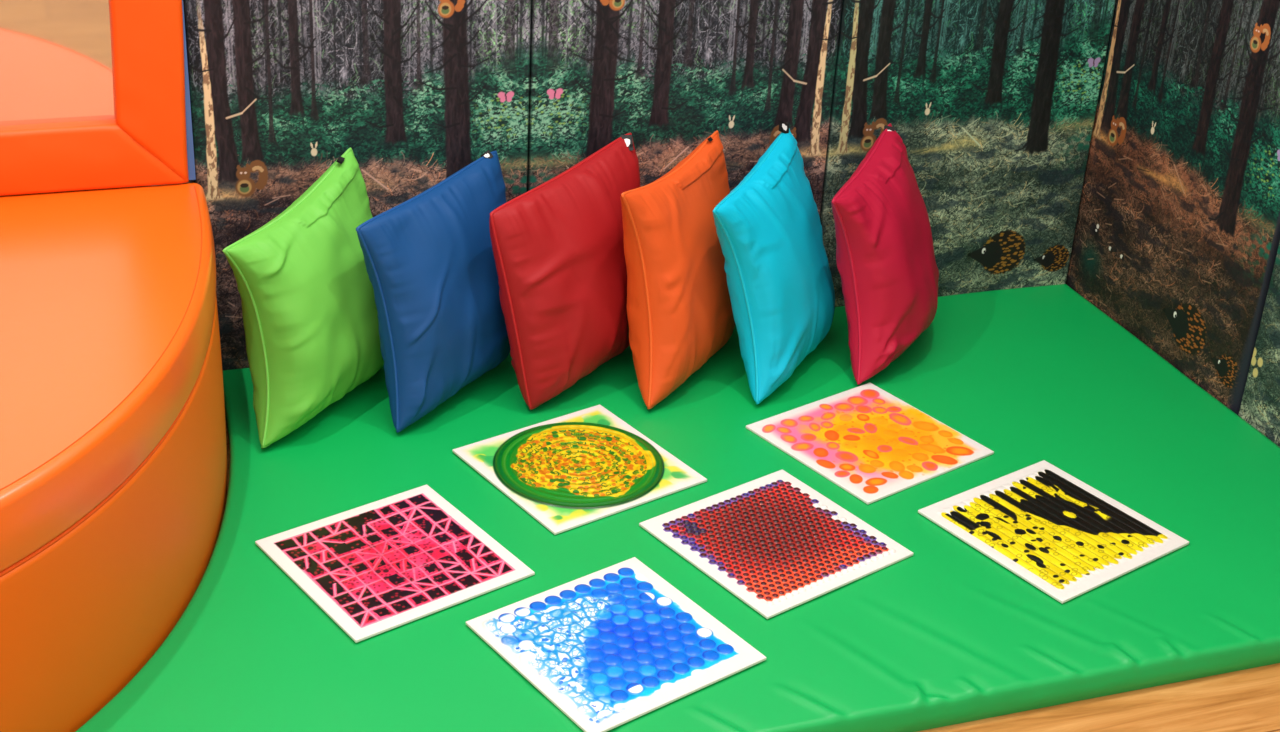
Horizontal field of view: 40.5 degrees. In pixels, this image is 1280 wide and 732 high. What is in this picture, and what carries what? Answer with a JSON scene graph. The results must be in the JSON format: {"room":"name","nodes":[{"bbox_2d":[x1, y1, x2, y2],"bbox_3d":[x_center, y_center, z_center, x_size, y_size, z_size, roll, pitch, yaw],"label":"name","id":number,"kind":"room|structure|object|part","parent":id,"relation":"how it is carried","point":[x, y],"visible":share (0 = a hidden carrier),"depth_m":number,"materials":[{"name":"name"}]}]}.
{"room":"children's playroom","nodes":[
{"label":"children's playroom","id":0,"kind":"room"},
{"bbox_2d":[0,180,193,196],"bbox_3d":[-1.466,-0.914,2.454,5.360,2.245,0.100,-6,28,-18],"label":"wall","id":1,"kind":"structure","parent":0,"point":[190,181],"depth_m":2.93,"materials":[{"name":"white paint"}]},
{"bbox_2d":[183,0,530,369],"bbox_3d":[-0.469,-0.565,2.925,0.584,1.295,0.038,-6,28,-18],"label":"wall panel","id":2,"kind":"object","parent":1,"relation":"attached to","point":[418,91],"visible":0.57,"depth_m":2.96,"materials":[{"name":"plastic"}]},
{"bbox_2d":[527,0,842,216],"bbox_3d":[0.087,-0.626,3.106,0.590,1.295,0.038,-6,28,-18],"label":"wall panel","id":3,"kind":"object","parent":1,"relation":"attached to","point":[668,74],"visible":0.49,"depth_m":3.14,"materials":[{"name":"plastic"}]},
{"bbox_2d":[820,0,1115,306],"bbox_3d":[0.643,-0.688,3.288,0.583,1.295,0.038,-6,28,-18],"label":"wall panel","id":4,"kind":"object","parent":1,"relation":"attached to","point":[992,104],"visible":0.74,"depth_m":3.38,"materials":[{"name":"plastic"}]},
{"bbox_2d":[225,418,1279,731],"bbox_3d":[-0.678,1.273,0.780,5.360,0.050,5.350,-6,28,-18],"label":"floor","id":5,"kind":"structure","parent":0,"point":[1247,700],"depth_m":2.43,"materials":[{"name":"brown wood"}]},
{"bbox_2d":[0,183,226,731],"bbox_3d":[-1.303,0.207,2.287,1.574,0.417,1.115,-6,28,-18],"label":"seat","id":6,"kind":"object","parent":5,"relation":"on","point":[113,447],"visible":0.96,"depth_m":2.31,"materials":[{"name":"leather"}]},
{"bbox_2d":[0,0,195,195],"bbox_3d":[-1.452,-0.648,2.455,1.544,0.938,0.044,-6,28,-18],"label":"mirror","id":7,"kind":"object","parent":6,"relation":"on","point":[95,94],"visible":1,"depth_m":2.78,"materials":[{"name":"orange plastic"}]},
{"bbox_3d":[-1.458,-0.651,2.470,1.422,0.828,0.004,-6,28,-18],"label":"mirror pane","id":8,"kind":"part","parent":7,"relation":"part of","materials":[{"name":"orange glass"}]},
{"bbox_2d":[0,183,215,571],"bbox_3d":[-1.295,0.066,2.216,1.574,0.098,1.115,-6,28,-18],"label":"seat cushion","id":9,"kind":"object","parent":6,"relation":"on","point":[108,296],"depth_m":2.38,"materials":[{"name":"orange leather"}]},
{"bbox_2d":[75,284,1279,731],"bbox_3d":[0.025,0.228,2.796,2.246,0.052,1.204,-6,28,-18],"label":"floor mat","id":10,"kind":"object","parent":5,"relation":"on","point":[943,634],"visible":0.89,"depth_m":2.64,"materials":[{"name":"green leather"}]},
{"bbox_2d":[222,147,383,447],"bbox_3d":[-0.547,-0.119,2.905,0.162,0.408,0.364,16,30,23],"label":"cushion","id":11,"kind":"object","parent":10,"relation":"on","point":[310,314],"visible":0.9,"depth_m":2.84,"materials":[{"name":"green fabric"}]},
{"bbox_2d":[255,484,534,642],"bbox_3d":[-0.367,0.286,2.587,0.302,0.006,0.302,-17,33,-35],"label":"tile","id":12,"kind":"object","parent":10,"relation":"on","point":[386,564],"depth_m":2.57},
{"bbox_2d":[356,150,509,431],"bbox_3d":[-0.330,-0.136,2.977,0.142,0.391,0.379,18,30,26],"label":"cushion","id":13,"kind":"object","parent":10,"relation":"on","point":[429,259],"visible":0.91,"depth_m":2.90,"materials":[{"name":"blue fabric"}]},
{"bbox_2d":[489,133,640,409],"bbox_3d":[-0.104,-0.169,3.055,0.160,0.403,0.380,18,30,26],"label":"cushion","id":14,"kind":"object","parent":10,"relation":"on","point":[558,245],"visible":0.91,"depth_m":2.98,"materials":[{"name":"red fabric"}]},
{"bbox_2d":[452,404,706,534],"bbox_3d":[-0.101,0.163,2.856,0.302,0.008,0.302,-17,33,-34],"label":"tile","id":15,"kind":"object","parent":10,"relation":"on","point":[567,472],"depth_m":2.84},
{"bbox_2d":[466,557,765,731],"bbox_3d":[-0.035,0.384,2.429,0.302,0.008,0.302,-17,33,-34],"label":"tile","id":16,"kind":"object","parent":10,"relation":"on","point":[610,647],"depth_m":2.42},
{"bbox_2d":[621,130,734,408],"bbox_3d":[0.082,-0.176,3.099,0.145,0.395,0.378,17,30,25],"label":"cushion","id":17,"kind":"object","parent":10,"relation":"on","point":[680,314],"visible":0.94,"depth_m":3.02,"materials":[{"name":"orange fabric"}]},
{"bbox_2d":[713,120,834,403],"bbox_3d":[0.252,-0.191,3.128,0.170,0.414,0.398,14,29,20],"label":"cushion","id":18,"kind":"object","parent":10,"relation":"on","point":[780,285],"visible":1,"depth_m":3.06,"materials":[{"name":"teal fabric"}]},
{"bbox_2d":[639,469,913,618],"bbox_3d":[0.210,0.267,2.686,0.302,0.008,0.302,-17,33,-34],"label":"tile","id":19,"kind":"object","parent":10,"relation":"on","point":[773,541],"depth_m":2.67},
{"bbox_2d":[746,383,993,504],"bbox_3d":[0.394,0.126,2.983,0.302,0.006,0.302,-17,33,-34],"label":"tile","id":20,"kind":"object","parent":10,"relation":"on","point":[867,441],"depth_m":2.97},
{"bbox_2d":[831,123,938,383],"bbox_3d":[0.463,-0.206,3.208,0.184,0.388,0.368,14,29,20],"label":"cushion","id":21,"kind":"object","parent":10,"relation":"on","point":[887,267],"visible":1,"depth_m":3.14,"materials":[{"name":"red fabric"}]},
{"bbox_2d":[918,460,1188,603],"bbox_3d":[0.657,0.256,2.758,0.302,0.007,0.302,-17,33,-34],"label":"tile","id":22,"kind":"object","parent":10,"relation":"on","point":[1055,531],"depth_m":2.75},
{"bbox_3d":[1.882,0.000,1.030,0.100,2.245,5.250,-6,28,-18],"label":"wall","id":23,"kind":"structure","parent":0,"visible":0},
{"bbox_2d":[1066,0,1279,414],"bbox_3d":[1.033,-0.590,3.139,0.038,1.295,0.594,-6,28,-18],"label":"wall panel","id":24,"kind":"object","parent":23,"relation":"attached to","point":[1176,241],"visible":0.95,"depth_m":3.22,"materials":[{"name":"plastic"}]},
{"bbox_2d":[1238,242,1279,446],"bbox_3d":[1.230,-0.327,2.645,0.038,1.295,0.583,-6,28,-18],"label":"wall panel","id":25,"kind":"object","parent":23,"relation":"attached to","point":[1260,404],"visible":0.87,"depth_m":3.07,"materials":[{"name":"plastic"}]}
]}

